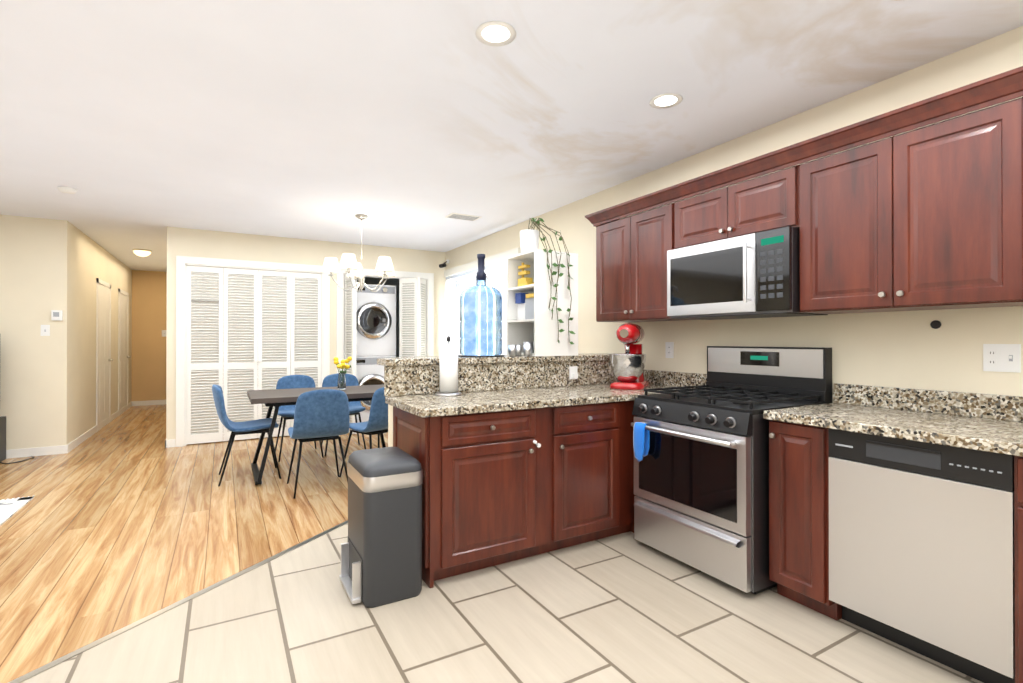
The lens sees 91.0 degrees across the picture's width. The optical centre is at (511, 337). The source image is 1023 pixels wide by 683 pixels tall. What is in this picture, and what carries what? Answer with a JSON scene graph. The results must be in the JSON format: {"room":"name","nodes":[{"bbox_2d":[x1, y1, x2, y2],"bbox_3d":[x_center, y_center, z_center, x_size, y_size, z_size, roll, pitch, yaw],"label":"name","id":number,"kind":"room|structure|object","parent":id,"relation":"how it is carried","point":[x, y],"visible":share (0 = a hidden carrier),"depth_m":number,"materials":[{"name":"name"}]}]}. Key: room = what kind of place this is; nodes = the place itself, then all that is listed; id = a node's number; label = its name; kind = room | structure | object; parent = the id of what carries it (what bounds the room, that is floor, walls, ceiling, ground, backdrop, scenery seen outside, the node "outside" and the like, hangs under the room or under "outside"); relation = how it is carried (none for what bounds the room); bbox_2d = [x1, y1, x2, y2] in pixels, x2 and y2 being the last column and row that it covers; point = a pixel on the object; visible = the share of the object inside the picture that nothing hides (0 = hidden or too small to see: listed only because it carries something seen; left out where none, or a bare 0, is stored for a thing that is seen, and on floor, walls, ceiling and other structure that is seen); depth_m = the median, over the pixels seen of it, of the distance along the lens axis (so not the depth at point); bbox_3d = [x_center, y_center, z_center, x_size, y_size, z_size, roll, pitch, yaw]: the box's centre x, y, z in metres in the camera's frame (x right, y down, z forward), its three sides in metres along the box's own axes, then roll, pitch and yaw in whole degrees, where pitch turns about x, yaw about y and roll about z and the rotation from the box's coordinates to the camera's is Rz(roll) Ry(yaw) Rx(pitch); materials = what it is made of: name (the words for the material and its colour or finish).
{"room":"kitchen","nodes":[
{"label":"kitchen","id":0,"kind":"room"},
{"bbox_2d":[0,215,69,449],"bbox_3d":[-6.513,-0.013,4.734,3.580,2.580,0.120,0,0,-30],"label":"wall","id":1,"kind":"structure","parent":0,"point":[34,363],"depth_m":5.42,"materials":[{"name":"paint"}]},
{"bbox_2d":[6,445,65,458],"bbox_3d":[-6.472,1.232,4.678,3.540,0.090,0.012,0,0,-30],"label":"baseboard","id":2,"kind":"structure","parent":1,"relation":"attached to","point":[41,451],"depth_m":5.43,"materials":[{"name":"white wood"}]},
{"bbox_2d":[41,325,49,335],"bbox_3d":[-5.084,-0.080,5.478,0.075,0.120,0.012,0,0,-30],"label":"light switch","id":3,"kind":"object","parent":1,"relation":"attached to","point":[45,330],"visible":1,"depth_m":5.48,"materials":[{"name":"white plastic"}]},
{"bbox_2d":[51,310,62,319],"bbox_3d":[-4.994,-0.245,5.522,0.090,0.110,0.026,0,0,-30],"label":"thermostat","id":4,"kind":"object","parent":1,"relation":"attached to","point":[56,314],"visible":0.93,"depth_m":5.51,"materials":[{"name":"white plastic"}]},
{"bbox_2d":[69,223,132,442],"bbox_3d":[-6.175,-0.002,7.621,0.120,2.580,4.550,0,0,-30],"label":"wall","id":5,"kind":"structure","parent":0,"point":[91,260],"depth_m":6.47,"materials":[{"name":"paint"}]},
{"bbox_2d":[66,401,132,452],"bbox_3d":[-6.055,1.243,7.540,0.012,0.090,4.562,0,0,-30],"label":"baseboard","id":6,"kind":"structure","parent":5,"relation":"attached to","point":[89,433],"depth_m":6.67,"materials":[{"name":"white wood"}]},
{"bbox_2d":[96,278,112,431],"bbox_3d":[-5.893,0.237,7.280,0.030,2.100,0.940,0,0,-30],"label":"door","id":7,"kind":"structure","parent":5,"relation":"attached to","point":[103,351],"depth_m":7.23,"materials":[{"name":"white wood"}]},
{"bbox_2d":[118,289,129,415],"bbox_3d":[-6.715,0.242,8.711,0.030,2.100,0.940,0,0,-30],"label":"door","id":8,"kind":"structure","parent":5,"relation":"attached to","point":[123,297],"depth_m":8.69,"materials":[{"name":"white wood"}]},
{"bbox_2d":[133,270,164,400],"bbox_3d":[-6.822,0.006,9.803,0.870,2.580,0.120,0,0,-30],"label":"wall","id":9,"kind":"structure","parent":0,"point":[148,286],"depth_m":9.65,"materials":[{"name":"paint"}]},
{"bbox_2d":[133,400,165,405],"bbox_3d":[-6.798,1.251,9.736,0.870,0.090,0.012,0,0,-30],"label":"baseboard","id":10,"kind":"structure","parent":9,"relation":"attached to","point":[150,402],"depth_m":9.64,"materials":[{"name":"white wood"}]},
{"bbox_2d":[162,330,166,336],"bbox_3d":[-6.750,-0.084,9.768,0.080,0.125,0.012,0,0,-30],"label":"light switch","id":11,"kind":"object","parent":9,"relation":"attached to","point":[164,333],"visible":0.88,"depth_m":9.77,"materials":[{"name":"white plastic"}]},
{"bbox_2d":[165,272,166,399],"bbox_3d":[-5.215,-0.001,8.057,0.120,2.580,4.750,0,0,-30],"label":"wall","id":12,"kind":"structure","parent":0,"point":[165,272],"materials":[{"name":"paint"}]},
{"bbox_2d":[165,439,173,447],"bbox_3d":[-5.200,1.244,7.915,0.032,0.090,4.762,0,0,-30],"label":"baseboard","id":13,"kind":"structure","parent":12,"relation":"attached to","point":[168,443],"depth_m":5.86,"materials":[{"name":"white wood"}]},
{"bbox_2d":[0,404,387,682],"bbox_3d":[-3.322,1.303,3.609,8.400,0.060,14.500,0,0,-30],"label":"floor","id":14,"kind":"structure","parent":0,"point":[125,518],"depth_m":3.46,"materials":[{"name":"brown wood"}]},
{"bbox_2d":[0,416,5,461],"bbox_3d":[-5.835,0.617,4.775,1.400,1.320,0.422,0,0,-30],"label":"media console","id":15,"kind":"object","parent":14,"relation":"on","point":[2,438],"visible":0.94,"depth_m":5.23,"materials":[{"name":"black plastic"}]},
{"bbox_2d":[0,456,33,463],"bbox_3d":[-5.160,1.273,5.216,0.279,0.009,0.327,0,0,-30],"label":"cable","id":16,"kind":"object","parent":14,"relation":"on","point":[17,461],"visible":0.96,"depth_m":5.15,"materials":[{"name":"black plastic"}]},
{"bbox_2d":[0,496,33,525],"bbox_3d":[-4.257,1.260,2.104,2.680,0.012,2.940,0,0,-30],"label":"living room rug","id":17,"kind":"object","parent":14,"relation":"on","point":[9,508],"visible":1,"depth_m":3.76,"materials":[{"name":"white fabric"}]},
{"bbox_2d":[8,520,347,682],"bbox_3d":[-1.829,1.262,1.810,0.035,0.006,4.263,0,0,23],"label":"transition strip","id":18,"kind":"object","parent":14,"relation":"on","point":[99,641],"depth_m":2.29,"materials":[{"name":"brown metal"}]},
{"bbox_2d":[212,384,280,485],"bbox_3d":[-2.430,0.849,4.607,0.545,0.860,0.460,0,0,-30],"label":"chair","id":19,"kind":"object","parent":14,"relation":"on","point":[252,427],"visible":0.96,"depth_m":4.47,"materials":[{"name":"blue fabric"}]},
{"bbox_2d":[275,375,323,461],"bbox_3d":[-2.339,0.852,5.513,0.460,0.860,0.545,0,0,-30],"label":"chair","id":20,"kind":"object","parent":14,"relation":"on","point":[286,412],"visible":0.46,"depth_m":5.62,"materials":[{"name":"blue fabric"}]},
{"bbox_2d":[247,384,385,484],"bbox_3d":[-1.797,0.895,4.970,1.420,0.745,0.820,0,0,-30],"label":"dining table","id":21,"kind":"object","parent":14,"relation":"on","point":[275,398],"visible":0.52,"depth_m":4.70,"materials":[{"name":"dark wood"},{"name":"black metal"}]},
{"bbox_2d":[333,357,351,389],"bbox_3d":[-1.695,0.357,5.063,0.184,0.331,0.152,0,0,-30],"label":"flower vase","id":22,"kind":"object","parent":21,"relation":"on","point":[342,379],"visible":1,"depth_m":5.03,"materials":[{"name":"clear glass"}]},
{"bbox_2d":[287,389,349,498],"bbox_3d":[-1.640,0.848,4.276,0.460,0.860,0.545,0,0,-30],"label":"chair","id":23,"kind":"object","parent":14,"relation":"on","point":[321,415],"visible":1,"depth_m":4.08,"materials":[{"name":"blue fabric"}]},
{"bbox_2d":[321,373,365,455],"bbox_3d":[-1.929,0.853,5.748,0.460,0.860,0.545,0,0,-26],"label":"chair","id":24,"kind":"object","parent":14,"relation":"on","point":[355,407],"visible":0.44,"depth_m":5.90,"materials":[{"name":"blue fabric"}]},
{"bbox_2d":[339,387,387,476],"bbox_3d":[-1.229,0.849,4.607,0.545,0.860,0.460,0,0,38],"label":"chair","id":25,"kind":"object","parent":14,"relation":"on","point":[376,423],"visible":0.42,"depth_m":4.39,"materials":[{"name":"blue fabric"}]},
{"bbox_2d":[356,284,395,422],"bbox_3d":[-2.138,0.260,7.487,0.670,2.045,0.700,0,0,-30],"label":"washer","id":26,"kind":"object","parent":14,"relation":"on","point":[376,325],"visible":0.5,"depth_m":7.21,"materials":[{"name":"white metal"}]},
{"bbox_2d":[507,218,577,355],"bbox_3d":[0.254,-0.393,3.792,0.380,1.050,0.513,0,0,-30],"label":"shelf unit","id":27,"kind":"object","parent":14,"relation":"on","point":[542,302],"visible":0.94,"depth_m":3.70,"materials":[{"name":"white wood"}]},
{"bbox_2d":[508,345,531,355],"bbox_3d":[0.050,0.092,3.594,0.174,0.080,0.134,0,0,-30],"label":"cup","id":28,"kind":"object","parent":27,"relation":"in","point":[514,350],"visible":0.96,"depth_m":3.57,"materials":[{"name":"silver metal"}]},
{"bbox_2d":[166,226,445,446],"bbox_3d":[-2.541,-0.005,6.783,3.490,2.580,0.120,0,0,-30],"label":"wall","id":29,"kind":"structure","parent":0,"point":[211,244],"depth_m":6.54,"materials":[{"name":"paint"}]},
{"bbox_2d":[186,265,320,443],"bbox_3d":[-3.207,0.206,6.356,1.520,2.130,0.061,0,0,-30],"label":"bifold closet doors","id":30,"kind":"structure","parent":29,"relation":"in","point":[249,329],"depth_m":6.28,"materials":[{"name":"grey wood"}]},
{"bbox_2d":[176,256,433,446],"bbox_3d":[-2.580,0.162,6.750,3.200,2.245,0.138,0,0,-30],"label":"trim","id":31,"kind":"structure","parent":29,"relation":"attached to","point":[182,262],"depth_m":6.53,"materials":[{"name":"white wood"}]},
{"bbox_2d":[344,274,425,433],"bbox_3d":[-1.708,0.209,7.048,1.183,2.130,0.306,0,0,-30],"label":"bifold doors","id":32,"kind":"structure","parent":29,"relation":"in","point":[412,317],"depth_m":7.17,"materials":[{"name":"grey wood"}]},
{"bbox_2d":[388,384,599,446],"bbox_3d":[0.119,0.724,3.630,2.008,1.098,0.114,0,0,-30],"label":"wall","id":33,"kind":"structure","parent":0,"point":[390,425],"depth_m":3.14,"materials":[{"name":"paint"}]},
{"bbox_2d":[21,523,982,682],"bbox_3d":[-0.144,1.271,0.783,5.300,0.023,6.033,0,0,-30],"label":"floor","id":34,"kind":"structure","parent":0,"point":[626,607],"depth_m":2.14,"materials":[{"name":"beige tile"}]},
{"bbox_2d":[339,447,422,607],"bbox_3d":[-0.674,0.935,2.571,0.338,0.667,0.426,0,0,-30],"label":"trash can","id":35,"kind":"object","parent":34,"relation":"on","point":[381,556],"visible":0.98,"depth_m":2.41,"materials":[{"name":"grey"}]},
{"bbox_2d":[393,406,548,587],"bbox_3d":[-0.265,0.834,2.953,0.703,0.872,0.616,0,0,-30],"label":"base cabinet","id":36,"kind":"object","parent":34,"relation":"on","point":[500,487],"depth_m":2.68,"materials":[{"name":"brown wood"}]},
{"bbox_2d":[549,400,636,551],"bbox_3d":[0.354,0.835,3.309,0.725,0.872,0.616,0,0,-30],"label":"base cabinet","id":37,"kind":"object","parent":34,"relation":"on","point":[591,451],"depth_m":3.03,"materials":[{"name":"brown wood"}]},
{"bbox_2d":[377,353,684,417],"bbox_3d":[0.196,0.265,3.436,2.067,0.265,1.090,0,0,-30],"label":"countertop","id":38,"kind":"structure","parent":37,"relation":"on","point":[415,376],"depth_m":3.21,"materials":[{"name":"stone"}]},
{"bbox_2d":[435,336,461,395],"bbox_3d":[-0.392,0.171,3.128,0.170,0.368,0.170,0,0,-30],"label":"paper towel holder","id":39,"kind":"object","parent":38,"relation":"on","point":[448,370],"visible":1,"depth_m":3.08,"materials":[{"name":"white paper"}]},
{"bbox_2d":[458,254,504,356],"bbox_3d":[-0.214,-0.230,3.542,0.330,0.723,0.330,0,0,-30],"label":"water jug","id":40,"kind":"object","parent":38,"relation":"on","point":[480,318],"visible":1,"depth_m":3.42,"materials":[{"name":"blue plastic"}]},
{"bbox_2d":[569,366,577,378],"bbox_3d":[0.465,0.261,3.714,0.070,0.095,0.034,0,0,-30],"label":"outlet","id":41,"kind":"object","parent":38,"relation":"attached to","point":[573,373],"visible":0.93,"depth_m":3.71,"materials":[{"name":"white plastic"}]},
{"bbox_2d":[609,323,649,389],"bbox_3d":[0.856,0.126,3.627,0.403,0.462,0.362,0,0,-30],"label":"stand mixer","id":42,"kind":"object","parent":38,"relation":"on","point":[627,367],"visible":1,"depth_m":3.47,"materials":[{"name":"red metal"}]},
{"bbox_2d":[641,373,706,394],"bbox_3d":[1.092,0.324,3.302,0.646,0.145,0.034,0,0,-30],"label":"countertop","id":43,"kind":"structure","parent":37,"relation":"on","point":[657,380],"depth_m":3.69,"materials":[{"name":"stone"}]},
{"bbox_2d":[631,346,831,594],"bbox_3d":[1.222,0.663,2.902,0.816,1.215,0.775,0,0,-30],"label":"range","id":44,"kind":"object","parent":34,"relation":"on","point":[701,476],"visible":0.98,"depth_m":2.71,"materials":[{"name":"silver metal"}]},
{"bbox_2d":[633,422,649,461],"bbox_3d":[0.759,0.616,2.939,0.052,0.249,0.100,0,0,-30],"label":"towel","id":45,"kind":"object","parent":44,"relation":"hanging from","point":[641,433],"depth_m":2.93,"materials":[{"name":"blue fabric"}]},
{"bbox_2d":[769,420,841,619],"bbox_3d":[1.579,0.832,2.480,0.617,0.872,0.279,0,0,-30],"label":"base cabinet","id":46,"kind":"object","parent":34,"relation":"on","point":[798,513],"depth_m":2.31,"materials":[{"name":"brown wood"}]},
{"bbox_2d":[828,428,1014,682],"bbox_3d":[1.801,0.831,2.101,0.608,0.872,0.595,0,0,-30],"label":"dishwasher","id":47,"kind":"object","parent":34,"relation":"on","point":[921,550],"visible":0.92,"depth_m":1.91,"materials":[{"name":"silver metal"}]},
{"bbox_2d":[1014,455,1022,682],"bbox_3d":[2.256,0.828,1.301,0.617,0.872,1.240,0,0,-30],"label":"base cabinet","id":48,"kind":"object","parent":34,"relation":"on","point":[1018,460],"depth_m":1.67,"materials":[{"name":"brown wood"}]},
{"bbox_2d":[763,383,1022,456],"bbox_3d":[2.187,0.317,1.396,0.642,0.145,2.771,0,0,-30],"label":"countertop","id":49,"kind":"structure","parent":48,"relation":"on","point":[986,422],"depth_m":2.19,"materials":[{"name":"stone"}]},
{"bbox_2d":[0,0,1022,271],"bbox_3d":[-3.322,-1.357,3.619,8.400,0.100,14.500,0,0,-30],"label":"ceiling","id":50,"kind":"structure","parent":0,"point":[146,124],"depth_m":2.74,"materials":[{"name":"paint"}]},
{"bbox_2d":[57,186,76,193],"bbox_3d":[-3.882,-1.286,4.393,0.130,0.034,0.130,0,0,-30],"label":"smoke detector","id":51,"kind":"object","parent":50,"relation":"attached to","point":[68,190],"visible":1,"depth_m":4.36,"materials":[{"name":"white plastic"}]},
{"bbox_2d":[132,249,151,256],"bbox_3d":[-5.448,-1.243,7.414,0.240,0.100,0.240,0,0,-30],"label":"light","id":52,"kind":"object","parent":50,"relation":"attached to","point":[142,252],"visible":1,"depth_m":7.35,"materials":[{"name":"white glass"}]},
{"bbox_2d":[321,214,394,291],"bbox_3d":[-1.612,-0.890,5.381,0.782,0.820,0.755,0,0,-30],"label":"chandelier","id":53,"kind":"object","parent":50,"relation":"hanging from","point":[354,268],"visible":1,"depth_m":5.23,"materials":[{"name":"silver metal"}]},
{"bbox_2d":[445,213,480,220],"bbox_3d":[-0.517,-1.295,5.401,0.340,0.010,0.200,0,0,-30],"label":"ceiling vent","id":54,"kind":"object","parent":50,"relation":"in","point":[463,216],"visible":0.98,"depth_m":5.39,"materials":[{"name":"grey metal"}]},
{"bbox_2d":[475,21,515,45],"bbox_3d":[-0.068,-1.309,2.166,0.175,0.006,0.175,0,0,-36],"label":"recessed light","id":55,"kind":"object","parent":50,"relation":"in","point":[494,33],"depth_m":2.16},
{"bbox_2d":[649,93,682,108],"bbox_3d":[0.852,-1.307,2.774,0.175,0.006,0.175,0,0,-36],"label":"recessed light","id":56,"kind":"object","parent":50,"relation":"in","point":[667,100],"depth_m":2.77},
{"bbox_2d":[446,26,1022,402],"bbox_3d":[1.401,-0.017,3.540,0.120,2.580,9.670,0,0,-30],"label":"wall","id":57,"kind":"structure","parent":0,"point":[907,349],"depth_m":2.74,"materials":[{"name":"paint"}]},
{"bbox_2d":[439,260,449,267],"bbox_3d":[-0.990,-1.089,7.416,0.070,0.147,0.213,0,0,32],"label":"security camera","id":58,"kind":"object","parent":57,"relation":"attached to","point":[444,264],"visible":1,"depth_m":7.40,"materials":[{"name":"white plastic"}]},
{"bbox_2d":[444,247,520,354],"bbox_3d":[-0.373,0.169,6.545,0.205,2.330,2.150,0,0,-30],"label":"window","id":59,"kind":"structure","parent":57,"relation":"in","point":[496,279],"depth_m":6.88,"materials":[{"name":"grey"}]},
{"bbox_2d":[593,186,694,322],"bbox_3d":[1.015,-0.552,3.741,0.348,0.850,0.800,0,0,-30],"label":"upper cabinet","id":60,"kind":"object","parent":57,"relation":"attached to","point":[631,251],"depth_m":3.62,"materials":[{"name":"brown wood"}]},
{"bbox_2d":[665,342,673,357],"bbox_3d":[1.188,0.093,3.781,0.008,0.120,0.075,0,0,-30],"label":"outlet","id":61,"kind":"object","parent":57,"relation":"attached to","point":[669,349],"visible":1,"depth_m":3.78,"materials":[{"name":"white plastic"}]},
{"bbox_2d":[673,146,796,248],"bbox_3d":[1.419,-0.777,3.038,0.348,0.405,0.825,0,0,-30],"label":"upper cabinet","id":62,"kind":"object","parent":57,"relation":"attached to","point":[767,202],"depth_m":2.88,"materials":[{"name":"brown wood"}]},
{"bbox_2d":[667,226,827,319],"bbox_3d":[1.368,-0.345,3.006,0.462,0.444,0.815,0,0,-30],"label":"microwave","id":63,"kind":"object","parent":62,"relation":"attached to","point":[755,275],"visible":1,"depth_m":2.83,"materials":[{"name":"silver metal"}]},
{"bbox_2d":[797,66,1022,313],"bbox_3d":[1.839,-0.557,2.306,0.348,0.850,0.861,0,0,-30],"label":"upper cabinet","id":64,"kind":"object","parent":57,"relation":"attached to","point":[929,217],"depth_m":2.14,"materials":[{"name":"brown wood"}]},
{"bbox_2d":[930,320,940,328],"bbox_3d":[1.997,-0.062,2.366,0.013,0.039,0.040,0,0,-30],"label":"grommet","id":65,"kind":"object","parent":57,"relation":"attached to","point":[935,324],"visible":1,"depth_m":2.36,"materials":[{"name":"black plastic"}]},
{"bbox_2d":[983,344,1020,372],"bbox_3d":[2.112,0.087,2.167,0.012,0.120,0.120,0,0,-30],"label":"outlet","id":66,"kind":"object","parent":57,"relation":"attached to","point":[1001,357],"visible":1,"depth_m":2.16,"materials":[{"name":"white plastic"}]}
]}

